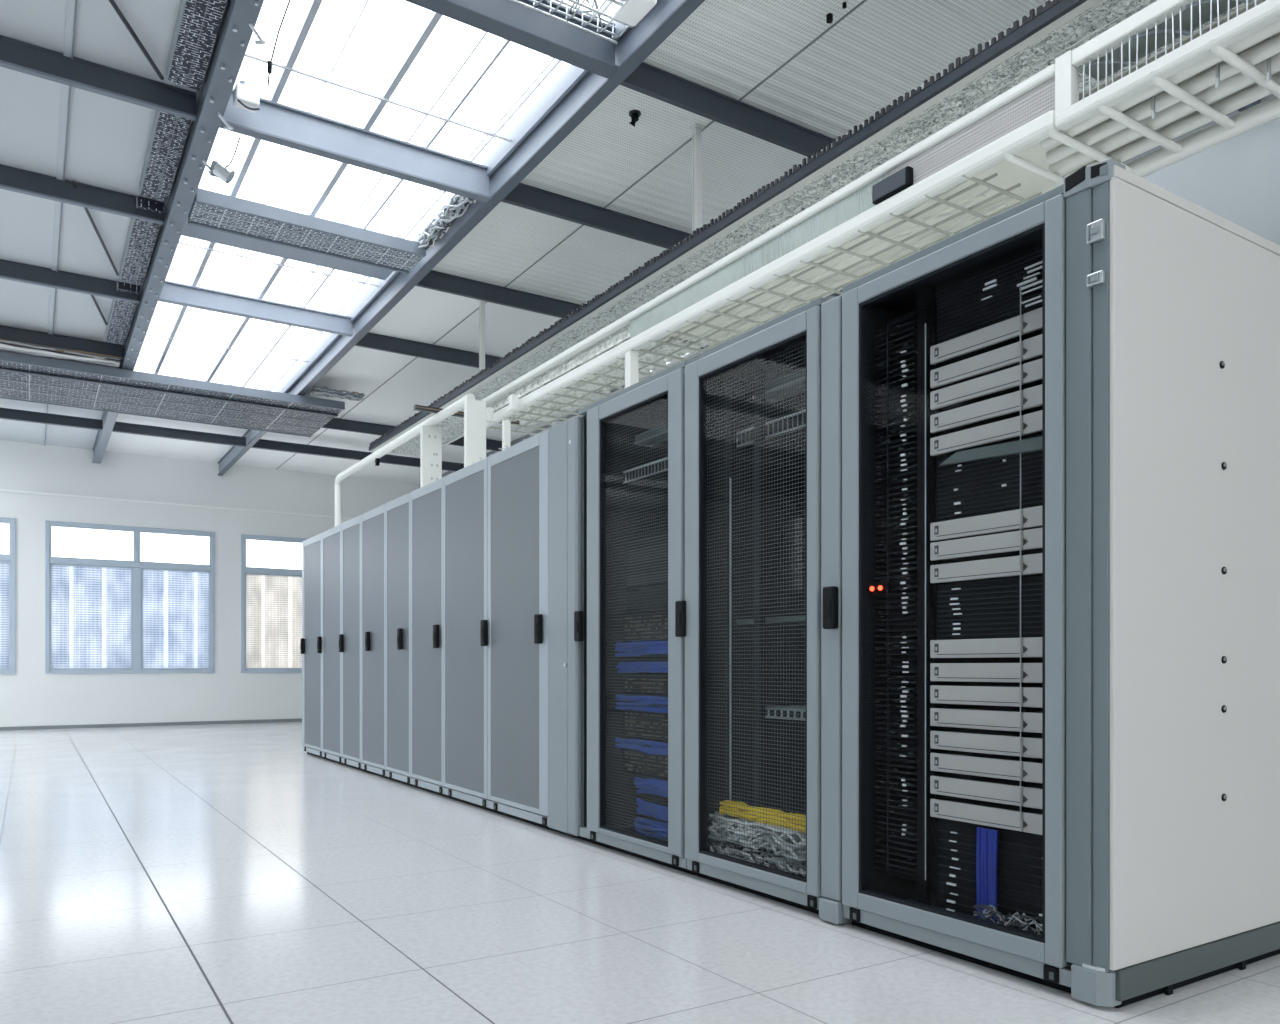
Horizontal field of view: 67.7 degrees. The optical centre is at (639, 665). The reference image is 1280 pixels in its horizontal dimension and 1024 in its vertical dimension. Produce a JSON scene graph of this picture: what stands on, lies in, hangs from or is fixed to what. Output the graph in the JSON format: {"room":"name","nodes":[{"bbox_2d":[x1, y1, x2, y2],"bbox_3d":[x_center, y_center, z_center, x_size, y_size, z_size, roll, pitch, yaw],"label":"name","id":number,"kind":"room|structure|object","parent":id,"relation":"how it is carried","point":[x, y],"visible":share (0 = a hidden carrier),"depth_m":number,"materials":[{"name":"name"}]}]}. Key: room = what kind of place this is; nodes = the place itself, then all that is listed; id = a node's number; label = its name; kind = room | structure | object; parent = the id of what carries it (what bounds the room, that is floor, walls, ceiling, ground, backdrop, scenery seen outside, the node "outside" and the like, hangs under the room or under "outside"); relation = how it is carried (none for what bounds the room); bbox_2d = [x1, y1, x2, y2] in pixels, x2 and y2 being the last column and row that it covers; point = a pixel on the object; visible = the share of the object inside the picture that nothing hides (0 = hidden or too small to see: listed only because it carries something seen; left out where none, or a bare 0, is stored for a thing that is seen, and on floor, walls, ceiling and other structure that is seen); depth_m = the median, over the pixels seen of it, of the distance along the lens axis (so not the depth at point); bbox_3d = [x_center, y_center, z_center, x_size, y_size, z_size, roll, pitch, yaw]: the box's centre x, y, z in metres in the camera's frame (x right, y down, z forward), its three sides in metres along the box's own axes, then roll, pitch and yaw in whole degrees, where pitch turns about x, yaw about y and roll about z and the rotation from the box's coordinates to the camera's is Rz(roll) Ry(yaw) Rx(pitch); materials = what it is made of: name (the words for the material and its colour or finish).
{"room":"server room","nodes":[
{"label":"server room","id":0,"kind":"room"},
{"bbox_2d":[0,440,419,726],"bbox_3d":[-8.795,-1.125,13.474,11.700,4.050,0.180,0,0,-33],"label":"wall","id":1,"kind":"structure","parent":0,"point":[30,696],"depth_m":14.35,"materials":[{"name":"paint"}]},
{"bbox_2d":[0,517,15,673],"bbox_3d":[-9.715,-0.980,12.797,2.260,2.180,0.070,0,0,-33],"label":"window","id":2,"kind":"structure","parent":1,"relation":"in","point":[7,561],"depth_m":13.35,"materials":[{"name":"glass"}]},
{"bbox_2d":[45,520,214,673],"bbox_3d":[-7.529,-0.980,14.195,2.230,2.180,0.070,0,0,-33],"label":"window","id":3,"kind":"structure","parent":1,"relation":"in","point":[103,616],"depth_m":14.14,"materials":[{"name":"glass"}]},
{"bbox_2d":[0,718,301,730],"bbox_3d":[-8.743,0.875,13.393,11.700,0.050,0.012,0,0,-33],"label":"baseboard","id":4,"kind":"structure","parent":1,"relation":"attached to","point":[299,719],"depth_m":14.25,"materials":[{"name":"grey paint"}]},
{"bbox_2d":[0,489,352,519],"bbox_3d":[-8.737,-2.450,13.384,11.700,0.030,0.035,0,0,-33],"label":"trim","id":5,"kind":"structure","parent":1,"relation":"attached to","point":[6,490],"depth_m":14.39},
{"bbox_2d":[241,534,306,672],"bbox_3d":[-5.322,-0.980,15.607,2.250,2.180,0.070,0,0,-33],"label":"window","id":6,"kind":"structure","parent":1,"relation":"in","point":[271,598],"depth_m":15.23,"materials":[{"name":"glass"}]},
{"bbox_2d":[420,425,441,487],"bbox_3d":[-1.697,-1.612,7.758,0.205,0.660,0.110,0,0,-33],"label":"column","id":7,"kind":"structure","parent":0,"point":[430,436],"depth_m":7.73,"materials":[{"name":"white metal"}]},
{"bbox_2d":[0,0,1050,483],"bbox_3d":[-3.090,-3.202,4.553,11.700,0.136,21.000,0,0,-33],"label":"ceiling","id":8,"kind":"structure","parent":0,"point":[782,59],"depth_m":5.97,"materials":[{"name":"white metal"}]},
{"bbox_2d":[146,0,628,392],"bbox_3d":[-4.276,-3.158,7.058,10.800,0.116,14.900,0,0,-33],"label":"skylight","id":9,"kind":"object","parent":8,"relation":"attached to","point":[572,75],"visible":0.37,"depth_m":6.16,"materials":[{"name":"glass"}]},
{"bbox_2d":[182,218,392,279],"bbox_3d":[-2.567,-3.123,7.107,1.517,0.006,0.500,0,0,-33],"label":"skylight","id":10,"kind":"object","parent":9,"relation":"hanging from","point":[192,231],"depth_m":7.21,"materials":[{"name":"glass"}]},
{"bbox_2d":[510,0,656,43],"bbox_3d":[-0.604,-3.066,4.014,1.553,0.131,0.558,0,0,-33],"label":"wire basket","id":11,"kind":"object","parent":9,"relation":"attached to","point":[629,13],"visible":1,"depth_m":4.42,"materials":[{"name":"metal"}]},
{"bbox_2d":[690,123,703,253],"bbox_3d":[0.332,-2.781,5.578,0.064,0.737,0.060,0,0,-33],"label":"post","id":12,"kind":"object","parent":8,"relation":"hanging from","point":[696,128],"visible":0.98,"depth_m":5.56,"materials":[{"name":"white metal"}]},
{"bbox_2d":[369,0,1244,455],"bbox_3d":[0.419,-2.442,5.846,0.634,0.090,11.802,0,0,-33],"label":"tray","id":13,"kind":"object","parent":12,"relation":"hanging from","point":[1053,14],"visible":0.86,"depth_m":4.69,"materials":[{"name":"paint"}]},
{"bbox_2d":[391,0,1245,454],"bbox_3d":[0.444,-2.452,5.863,0.515,0.090,11.760,0,0,-33],"label":"cables","id":14,"kind":"object","parent":13,"relation":"in","point":[1098,17],"visible":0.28,"depth_m":4.61,"materials":[{"name":"metal"}]},
{"bbox_2d":[0,722,1279,1023],"bbox_3d":[-3.090,0.900,4.553,11.700,0.001,21.000,0,0,-33],"label":"floor","id":15,"kind":"structure","parent":0,"point":[237,873],"depth_m":3.35,"materials":[{"name":"tile"}]},
{"bbox_2d":[300,533,326,759],"bbox_3d":[-2.770,-0.191,9.790,1.238,2.182,0.785,0,0,-33],"label":"tall cabinet","id":16,"kind":"object","parent":15,"relation":"on","point":[311,547],"visible":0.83,"depth_m":9.46,"materials":[{"name":"grey metal"}]},
{"bbox_2d":[335,393,474,525],"bbox_3d":[-2.239,-1.649,8.605,0.138,0.733,3.670,0,0,-33],"label":"pipe","id":17,"kind":"object","parent":16,"relation":"on","point":[458,405],"visible":0.81,"depth_m":8.61,"materials":[{"name":"white metal"}]},
{"bbox_2d":[317,524,346,765],"bbox_3d":[-2.386,-0.191,9.189,1.238,2.182,0.722,0,0,-33],"label":"tall cabinet","id":18,"kind":"object","parent":15,"relation":"on","point":[328,644],"visible":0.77,"depth_m":8.87,"materials":[{"name":"grey metal"}]},
{"bbox_2d":[339,515,366,771],"bbox_3d":[-2.029,-0.191,8.632,1.238,2.182,0.597,0,0,-33],"label":"tall cabinet","id":19,"kind":"object","parent":15,"relation":"on","point":[350,638],"visible":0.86,"depth_m":8.32,"materials":[{"name":"grey metal"}]},
{"bbox_2d":[361,504,391,779],"bbox_3d":[-1.691,-0.191,8.103,1.238,2.182,0.656,0,0,-33],"label":"tall cabinet","id":20,"kind":"object","parent":15,"relation":"on","point":[373,522],"visible":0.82,"depth_m":7.79,"materials":[{"name":"grey metal"}]},
{"bbox_2d":[386,492,416,787],"bbox_3d":[-1.356,-0.191,7.579,1.238,2.182,0.583,0,0,-33],"label":"tall cabinet","id":21,"kind":"object","parent":15,"relation":"on","point":[398,511],"visible":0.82,"depth_m":7.26,"materials":[{"name":"grey metal"}]},
{"bbox_2d":[411,478,449,797],"bbox_3d":[-1.021,-0.191,7.055,1.238,2.182,0.657,0,0,-33],"label":"tall cabinet","id":22,"kind":"object","parent":15,"relation":"on","point":[426,501],"visible":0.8,"depth_m":6.73,"materials":[{"name":"grey metal"}]},
{"bbox_2d":[464,399,492,467],"bbox_3d":[-1.194,-1.612,6.999,0.225,0.660,0.110,0,0,-33],"label":"column","id":23,"kind":"structure","parent":22,"relation":"on","point":[476,413],"depth_m":6.97,"materials":[{"name":"white metal"}]},
{"bbox_2d":[443,457,494,811],"bbox_3d":[-0.637,-0.191,6.455,1.238,2.182,0.764,0,0,-33],"label":"tall cabinet","id":24,"kind":"object","parent":15,"relation":"on","point":[465,490],"visible":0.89,"depth_m":6.14,"materials":[{"name":"grey metal"}]},
{"bbox_2d":[488,430,556,831],"bbox_3d":[-0.226,-0.191,5.811,1.238,2.182,0.815,0,0,-33],"label":"tall cabinet","id":25,"kind":"object","parent":15,"relation":"on","point":[518,473],"visible":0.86,"depth_m":5.48,"materials":[{"name":"grey metal"}]},
{"bbox_2d":[502,395,517,449],"bbox_3d":[-0.925,-1.591,6.708,0.120,0.618,0.100,0,0,-33],"label":"column","id":26,"kind":"structure","parent":25,"relation":"on","point":[513,399],"depth_m":6.69,"materials":[{"name":"white metal"}]},
{"bbox_2d":[548,416,586,840],"bbox_3d":[0.095,-0.191,5.334,1.212,2.182,0.325,0,0,-33],"label":"filler panel","id":27,"kind":"object","parent":15,"relation":"on","point":[566,438],"visible":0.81,"depth_m":4.99,"materials":[{"name":"paint"}]},
{"bbox_2d":[574,360,694,874],"bbox_3d":[0.427,-0.204,4.790,1.238,2.208,0.943,0,0,-33],"label":"tall cabinet","id":28,"kind":"object","parent":15,"relation":"on","point":[615,511],"depth_m":4.67,"materials":[{"name":"metal"}]},
{"bbox_2d":[625,351,638,387],"bbox_3d":[-0.048,-1.554,5.560,0.130,0.543,0.130,0,0,-33],"label":"support post","id":29,"kind":"object","parent":28,"relation":"on","point":[631,357],"visible":0.22,"depth_m":5.54,"materials":[{"name":"white metal"}]},
{"bbox_2d":[481,0,1279,434],"bbox_3d":[1.007,-1.867,4.383,0.580,0.136,7.500,0,0,-33],"label":"cable tray","id":30,"kind":"object","parent":29,"relation":"on","point":[1023,176],"visible":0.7,"depth_m":3.61,"materials":[{"name":"white metal"}]},
{"bbox_2d":[490,328,703,424],"bbox_3d":[-0.392,-1.955,6.570,0.460,0.090,2.270,0,0,-33],"label":"cables","id":31,"kind":"object","parent":30,"relation":"on","point":[622,337],"visible":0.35,"depth_m":6.40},
{"bbox_2d":[663,180,1014,349],"bbox_3d":[0.793,-1.885,4.680,0.390,0.061,2.132,0,0,-33],"label":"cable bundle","id":32,"kind":"object","parent":30,"relation":"on","point":[897,255],"visible":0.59,"depth_m":4.44,"materials":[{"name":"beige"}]},
{"bbox_2d":[872,166,912,204],"bbox_3d":[1.046,-1.935,3.868,0.109,0.075,0.190,0,0,-33],"label":"junction box","id":33,"kind":"object","parent":30,"relation":"on","point":[901,180],"visible":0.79,"depth_m":3.83,"materials":[{"name":"black plastic"}]},
{"bbox_2d":[1040,20,1279,149],"bbox_3d":[2.158,-1.861,2.259,0.058,0.057,2.680,0,0,-33],"label":"conduit pipe","id":34,"kind":"object","parent":30,"relation":"on","point":[1274,28],"visible":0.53,"depth_m":2.99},
{"bbox_2d":[1046,34,1279,163],"bbox_3d":[2.233,-1.856,2.336,0.048,0.047,2.730,0,0,-33],"label":"conduit pipe","id":35,"kind":"object","parent":30,"relation":"on","point":[1269,48],"visible":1,"depth_m":3.11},
{"bbox_2d":[1049,53,1279,175],"bbox_3d":[2.300,-1.862,2.409,0.060,0.059,2.780,0,0,-33],"label":"conduit pipe","id":36,"kind":"object","parent":30,"relation":"on","point":[1238,81],"visible":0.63,"depth_m":3.20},
{"bbox_2d":[1056,73,1279,186],"bbox_3d":[2.379,-1.856,2.489,0.048,0.047,2.830,0,0,-33],"label":"conduit pipe","id":37,"kind":"object","parent":30,"relation":"on","point":[1247,96],"visible":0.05,"depth_m":3.25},
{"bbox_2d":[626,530,667,610],"bbox_3d":[0.399,-0.475,4.754,0.606,0.370,0.820,0,0,-33],"label":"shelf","id":38,"kind":"object","parent":28,"relation":"in","point":[632,600],"visible":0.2,"depth_m":4.80,"materials":[{"name":"metal"}]},
{"bbox_2d":[675,297,828,913],"bbox_3d":[0.897,-0.204,4.056,1.238,2.208,0.858,0,0,-33],"label":"tall cabinet","id":39,"kind":"object","parent":15,"relation":"on","point":[788,343],"visible":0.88,"depth_m":3.98,"materials":[{"name":"metal"}]},
{"bbox_2d":[725,368,764,851],"bbox_3d":[0.544,-0.190,3.850,0.035,2.060,0.620,0,0,-33],"label":"equipment rack","id":40,"kind":"object","parent":39,"relation":"in","point":[729,663],"visible":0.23,"depth_m":4.08,"materials":[{"name":"metal"}]},
{"bbox_2d":[710,843,805,876],"bbox_3d":[0.525,0.797,3.778,0.086,0.084,0.728,0,0,-33],"label":"cable bundle","id":41,"kind":"object","parent":39,"relation":"in","point":[774,864],"visible":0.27,"depth_m":3.83,"materials":[{"name":"grey plastic"}]},
{"bbox_2d":[708,812,805,860],"bbox_3d":[0.524,0.680,3.789,0.081,0.114,0.750,0,0,-33],"label":"cable bundle","id":42,"kind":"object","parent":41,"relation":"on","point":[758,825],"visible":0.59,"depth_m":3.84,"materials":[{"name":"paint"}]},
{"bbox_2d":[719,800,805,831],"bbox_3d":[0.543,0.595,3.755,0.083,0.058,0.668,0,0,-33],"label":"cable bundle","id":43,"kind":"object","parent":42,"relation":"on","point":[745,807],"visible":0.53,"depth_m":3.80,"materials":[{"name":"yellow plastic"}]},
{"bbox_2d":[819,295,851,924],"bbox_3d":[0.686,-0.195,3.349,0.076,2.174,0.096,0,0,-33],"label":"filler panel","id":44,"kind":"object","parent":15,"relation":"on","point":[830,904],"visible":0.78,"depth_m":3.33,"materials":[{"name":"paint"}]},
{"bbox_2d":[822,159,1279,1007],"bbox_3d":[1.432,-0.213,3.220,1.238,2.226,1.044,0,0,-33],"label":"tall cabinet","id":45,"kind":"object","parent":15,"relation":"on","point":[1160,660],"visible":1,"depth_m":2.66,"materials":[{"name":"metal"}]},
{"bbox_2d":[887,284,1020,905],"bbox_3d":[1.074,-0.210,2.891,0.065,2.080,0.804,0,0,-33],"label":"equipment rack","id":46,"kind":"object","parent":45,"relation":"in","point":[924,291],"visible":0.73,"depth_m":3.13,"materials":[{"name":"metal"}]},
{"bbox_2d":[874,302,938,886],"bbox_3d":[0.902,-0.240,3.269,0.118,1.960,0.207,0,0,-33],"label":"cable manager","id":47,"kind":"object","parent":46,"relation":"attached to","point":[902,329],"visible":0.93,"depth_m":3.24,"materials":[{"name":"metal"}]},
{"bbox_2d":[930,307,1041,364],"bbox_3d":[1.433,-1.013,3.047,0.753,0.058,0.640,0,0,-33],"label":"server","id":48,"kind":"object","parent":46,"relation":"in","point":[1007,332],"visible":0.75,"depth_m":2.93,"materials":[{"name":"metal"}]},
{"bbox_2d":[930,358,1041,409],"bbox_3d":[1.433,-0.865,3.047,0.753,0.058,0.640,0,0,-33],"label":"server","id":49,"kind":"object","parent":46,"relation":"in","point":[1003,382],"visible":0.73,"depth_m":2.94,"materials":[{"name":"metal"}]},
{"bbox_2d":[930,798,1041,834],"bbox_3d":[1.433,0.462,3.047,0.753,0.058,0.640,0,0,-33],"label":"server","id":50,"kind":"object","parent":46,"relation":"in","point":[1005,816],"visible":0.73,"depth_m":2.94,"materials":[{"name":"metal"}]},
{"bbox_2d":[930,775,1041,808],"bbox_3d":[1.433,0.387,3.047,0.753,0.058,0.640,0,0,-33],"label":"server","id":51,"kind":"object","parent":46,"relation":"in","point":[996,790],"visible":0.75,"depth_m":2.94,"materials":[{"name":"metal"}]},
{"bbox_2d":[930,334,1041,388],"bbox_3d":[1.433,-0.935,3.047,0.753,0.058,0.640,0,0,-33],"label":"server","id":52,"kind":"object","parent":46,"relation":"in","point":[1008,356],"visible":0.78,"depth_m":2.93,"materials":[{"name":"metal"}]},
{"bbox_2d":[930,752,1041,782],"bbox_3d":[1.433,0.312,3.047,0.753,0.058,0.640,0,0,-33],"label":"server","id":53,"kind":"object","parent":46,"relation":"in","point":[967,763],"visible":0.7,"depth_m":2.95,"materials":[{"name":"metal"}]},
{"bbox_2d":[930,729,1041,758],"bbox_3d":[1.433,0.240,3.047,0.753,0.058,0.640,0,0,-33],"label":"server","id":54,"kind":"object","parent":46,"relation":"in","point":[999,742],"visible":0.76,"depth_m":2.95,"materials":[{"name":"metal"}]},
{"bbox_2d":[930,706,1041,732],"bbox_3d":[1.433,0.166,3.047,0.753,0.058,0.640,0,0,-33],"label":"server","id":55,"kind":"object","parent":46,"relation":"in","point":[989,718],"visible":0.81,"depth_m":2.95,"materials":[{"name":"metal"}]},
{"bbox_2d":[930,685,1041,707],"bbox_3d":[1.433,0.092,3.047,0.753,0.058,0.640,0,0,-33],"label":"server","id":56,"kind":"object","parent":46,"relation":"in","point":[991,695],"visible":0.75,"depth_m":2.94,"materials":[{"name":"metal"}]},
{"bbox_2d":[930,663,1041,682],"bbox_3d":[1.433,0.020,3.047,0.753,0.058,0.640,0,0,-33],"label":"server","id":57,"kind":"object","parent":46,"relation":"in","point":[962,672],"visible":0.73,"depth_m":2.93,"materials":[{"name":"metal"}]},
{"bbox_2d":[930,637,1041,657],"bbox_3d":[1.433,-0.055,3.047,0.753,0.058,0.640,0,0,-33],"label":"server","id":58,"kind":"object","parent":46,"relation":"in","point":[1031,647],"visible":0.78,"depth_m":2.93,"materials":[{"name":"metal"}]},
{"bbox_2d":[930,553,1041,582],"bbox_3d":[1.433,-0.299,3.047,0.753,0.058,0.640,0,0,-33],"label":"server","id":59,"kind":"object","parent":46,"relation":"in","point":[1031,564],"visible":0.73,"depth_m":2.94,"materials":[{"name":"metal"}]},
{"bbox_2d":[930,528,1041,561],"bbox_3d":[1.433,-0.373,3.047,0.753,0.058,0.640,0,0,-33],"label":"server","id":60,"kind":"object","parent":46,"relation":"in","point":[1007,544],"visible":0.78,"depth_m":2.95,"materials":[{"name":"metal"}]},
{"bbox_2d":[930,506,1041,540],"bbox_3d":[1.433,-0.437,3.047,0.753,0.058,0.640,0,0,-33],"label":"server","id":61,"kind":"object","parent":46,"relation":"in","point":[1031,518],"visible":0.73,"depth_m":2.93,"materials":[{"name":"metal"}]},
{"bbox_2d":[930,410,1041,455],"bbox_3d":[1.433,-0.714,3.047,0.753,0.058,0.640,0,0,-33],"label":"server","id":62,"kind":"object","parent":46,"relation":"in","point":[1006,430],"visible":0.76,"depth_m":2.93,"materials":[{"name":"metal"}]},
{"bbox_2d":[930,384,1041,433],"bbox_3d":[1.433,-0.789,3.047,0.753,0.058,0.640,0,0,-33],"label":"server","id":63,"kind":"object","parent":46,"relation":"in","point":[1007,406],"visible":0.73,"depth_m":2.93,"materials":[{"name":"metal"}]},
{"bbox_2d":[936,243,1041,344],"bbox_3d":[1.345,-1.145,2.991,0.511,0.190,0.630,0,0,-33],"label":"panel","id":64,"kind":"object","parent":46,"relation":"in","point":[986,296],"visible":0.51,"depth_m":2.95,"materials":[{"name":"metal"}]},
{"bbox_2d":[936,576,1041,639],"bbox_3d":[1.345,-0.175,2.991,0.511,0.180,0.630,0,0,-33],"label":"panel","id":65,"kind":"object","parent":46,"relation":"in","point":[989,609],"visible":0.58,"depth_m":2.95,"materials":[{"name":"metal"}]},
{"bbox_2d":[936,434,1041,521],"bbox_3d":[1.345,-0.575,2.991,0.511,0.210,0.630,0,0,-33],"label":"panel","id":66,"kind":"object","parent":46,"relation":"in","point":[990,485],"visible":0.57,"depth_m":2.95,"materials":[{"name":"metal"}]},
{"bbox_2d":[940,436,1041,465],"bbox_3d":[1.123,-0.645,2.825,0.020,0.060,0.589,0,0,-33],"label":"bar","id":67,"kind":"object","parent":46,"relation":"attached to","point":[1032,444],"visible":0.42,"depth_m":2.89,"materials":[{"name":"paint"}]},
{"bbox_2d":[936,818,1041,934],"bbox_3d":[1.345,0.665,2.991,0.511,0.330,0.630,0,0,-33],"label":"panel","id":68,"kind":"object","parent":45,"relation":"in","point":[1019,857],"visible":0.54,"depth_m":2.94,"materials":[{"name":"metal"}]},
{"bbox_2d":[976,827,997,921],"bbox_3d":[1.066,0.640,2.932,0.019,0.281,0.079,0,0,-33],"label":"cable bundle","id":69,"kind":"object","parent":68,"relation":"attached to","point":[987,839],"visible":0.87,"depth_m":2.93,"materials":[{"name":"blue plastic"}]},
{"bbox_2d":[973,904,1041,934],"bbox_3d":[1.111,0.770,2.799,0.055,0.086,0.286,0,0,-33],"label":"cable bundle","id":70,"kind":"object","parent":45,"relation":"in","point":[1015,921],"visible":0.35,"depth_m":2.81,"materials":[{"name":"grey plastic"}]},
{"bbox_2d":[442,94,1279,477],"bbox_3d":[1.866,-1.125,7.829,0.180,4.050,21.180,0,0,-33],"label":"wall","id":71,"kind":"structure","parent":0,"point":[1236,179],"depth_m":5.35,"materials":[{"name":"grey paint"}]},
{"bbox_3d":[2.616,-1.125,-4.369,11.700,4.050,0.180,0,0,-33],"label":"wall","id":72,"kind":"structure","parent":0,"visible":0},
{"bbox_2d":[92,0,265,463],"bbox_3d":[-2.238,-3.026,5.086,0.166,0.245,20.980,0,0,-33],"label":"girder","id":73,"kind":"object","parent":72,"relation":"attached to","point":[239,18],"visible":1,"depth_m":5.62,"materials":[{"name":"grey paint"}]},
{"bbox_2d":[0,408,102,430],"bbox_3d":[-9.573,-3.010,10.116,6.772,0.120,0.070,0,0,-33],"label":"roof beam","id":74,"kind":"structure","parent":73,"relation":"attached to","point":[5,413],"depth_m":11.63,"materials":[{"name":"metal"}]},
{"bbox_2d":[0,325,122,359],"bbox_3d":[-7.934,-3.079,7.554,6.772,0.138,0.040,0,0,-33],"label":"roof beam","id":75,"kind":"structure","parent":73,"relation":"attached to","point":[57,341],"depth_m":9.08,"materials":[{"name":"grey metal"}]},
{"bbox_2d":[0,259,139,303],"bbox_3d":[-7.001,-3.079,6.096,6.772,0.138,0.040,0,0,-33],"label":"roof beam","id":76,"kind":"structure","parent":73,"relation":"attached to","point":[9,270],"depth_m":7.62,"materials":[{"name":"grey metal"}]},
{"bbox_2d":[0,164,163,224],"bbox_3d":[-6.096,-3.079,4.681,6.772,0.138,0.040,0,0,-33],"label":"roof beam","id":77,"kind":"structure","parent":73,"relation":"attached to","point":[13,179],"depth_m":6.21,"materials":[{"name":"grey metal"}]},
{"bbox_2d":[0,35,195,120],"bbox_3d":[-5.301,-3.079,3.437,6.772,0.138,0.040,0,0,-33],"label":"roof beam","id":78,"kind":"structure","parent":73,"relation":"attached to","point":[16,55],"depth_m":4.99,"materials":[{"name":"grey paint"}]},
{"bbox_2d":[105,280,139,344],"bbox_3d":[-4.597,-3.107,8.461,0.164,0.075,1.530,0,0,-33],"label":"cable tray","id":79,"kind":"object","parent":73,"relation":"attached to","point":[121,312],"visible":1,"depth_m":8.43,"materials":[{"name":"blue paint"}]},
{"bbox_2d":[119,196,163,284],"bbox_3d":[-3.695,-3.107,7.050,0.164,0.075,1.480,0,0,-33],"label":"cable tray","id":80,"kind":"object","parent":73,"relation":"attached to","point":[141,237],"visible":1,"depth_m":7.00,"materials":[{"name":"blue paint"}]},
{"bbox_2d":[139,110,190,201],"bbox_3d":[-2.859,-3.107,5.744,0.164,0.075,1.280,0,0,-33],"label":"cable tray","id":81,"kind":"object","parent":73,"relation":"attached to","point":[168,134],"visible":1,"depth_m":5.75,"materials":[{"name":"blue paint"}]},
{"bbox_2d":[0,351,344,436],"bbox_3d":[-7.455,-2.882,8.824,8.953,0.095,1.524,0,0,-33],"label":"cable tray","id":82,"kind":"object","parent":73,"relation":"hanging from","point":[28,378],"visible":1,"depth_m":10.16,"materials":[{"name":"metal"}]},
{"bbox_2d":[0,339,119,366],"bbox_3d":[-7.917,-2.965,7.497,6.743,0.071,0.183,0,0,-33],"label":"cable bundle","id":83,"kind":"object","parent":82,"relation":"on","point":[38,350],"visible":1,"depth_m":9.01,"materials":[{"name":"white metal"}]},
{"bbox_2d":[112,422,245,446],"bbox_3d":[-5.966,-3.010,12.423,1.577,0.120,0.070,0,0,-33],"label":"roof beam","id":84,"kind":"structure","parent":73,"relation":"attached to","point":[121,427],"depth_m":12.39,"materials":[{"name":"metal"}]},
{"bbox_2d":[166,0,226,90],"bbox_3d":[-2.067,-3.107,4.506,0.164,0.075,1.320,0,0,-33],"label":"cable tray","id":85,"kind":"object","parent":73,"relation":"attached to","point":[198,21],"visible":1,"depth_m":4.70,"materials":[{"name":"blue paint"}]},
{"bbox_2d":[158,280,352,336],"bbox_3d":[-3.262,-3.059,8.194,1.577,0.158,0.070,0,0,-33],"label":"roof beam","id":86,"kind":"structure","parent":73,"relation":"attached to","point":[176,293],"depth_m":8.16,"materials":[{"name":"paint"}]},
{"bbox_2d":[188,188,425,273],"bbox_3d":[-2.291,-3.007,6.654,1.520,0.086,0.384,0,0,-33],"label":"cable tray","id":87,"kind":"object","parent":73,"relation":"attached to","point":[212,210],"visible":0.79,"depth_m":6.57,"materials":[{"name":"metal"}]},
{"bbox_2d":[219,89,490,202],"bbox_3d":[-1.624,-3.049,5.632,1.577,0.198,0.070,0,0,-33],"label":"roof beam","id":88,"kind":"structure","parent":73,"relation":"attached to","point":[277,123],"depth_m":5.60,"materials":[{"name":"grey metal"}]},
{"bbox_2d":[405,0,618,78],"bbox_3d":[-0.794,-3.049,4.335,1.577,0.198,0.100,0,0,-33],"label":"roof beam","id":89,"kind":"structure","parent":73,"relation":"attached to","point":[508,20],"depth_m":4.52,"materials":[{"name":"metal"}]},
{"bbox_2d":[218,0,704,475],"bbox_3d":[-0.860,-3.049,5.967,0.070,0.198,20.980,0,0,-33],"label":"girder","id":90,"kind":"object","parent":72,"relation":"attached to","point":[637,43],"visible":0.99,"depth_m":5.69,"materials":[{"name":"metal"}]},
{"bbox_2d":[251,439,463,471],"bbox_3d":[-3.906,-3.010,13.740,3.175,0.120,0.070,0,0,-33],"label":"roof beam","id":91,"kind":"structure","parent":90,"relation":"attached to","point":[261,443],"depth_m":13.49,"materials":[{"name":"metal"}]},
{"bbox_2d":[322,418,501,450],"bbox_3d":[-3.172,-3.079,12.593,3.175,0.138,0.040,0,0,-33],"label":"roof beam","id":92,"kind":"structure","parent":90,"relation":"attached to","point":[335,423],"depth_m":12.37,"materials":[{"name":"metal"}]},
{"bbox_2d":[418,194,475,249],"bbox_3d":[-1.305,-3.045,6.490,0.108,0.102,0.908,0,0,-33],"label":"cable bundle","id":93,"kind":"object","parent":90,"relation":"attached to","point":[456,206],"visible":0.82,"depth_m":6.50,"materials":[{"name":"plastic"}]},
{"bbox_2d":[355,332,624,391],"bbox_3d":[-1.378,-3.079,9.788,3.175,0.138,0.040,0,0,-33],"label":"roof beam","id":94,"kind":"structure","parent":90,"relation":"attached to","point":[370,340],"depth_m":9.31,"materials":[{"name":"metal"}]},
{"bbox_2d":[416,270,709,348],"bbox_3d":[-0.473,-3.079,8.373,3.175,0.138,0.040,0,0,-33],"label":"roof beam","id":95,"kind":"structure","parent":90,"relation":"attached to","point":[434,280],"depth_m":7.90,"materials":[{"name":"metal"}]},
{"bbox_2d":[501,183,841,296],"bbox_3d":[0.404,-3.079,7.001,3.175,0.138,0.040,0,0,-33],"label":"roof beam","id":96,"kind":"structure","parent":90,"relation":"attached to","point":[522,195],"depth_m":6.53,"materials":[{"name":"metal"}]},
{"bbox_2d":[620,62,832,156],"bbox_3d":[1.199,-3.079,5.758,3.175,0.138,0.040,0,0,-33],"label":"roof beam","id":97,"kind":"structure","parent":90,"relation":"attached to","point":[646,79],"depth_m":5.27,"materials":[{"name":"metal"}]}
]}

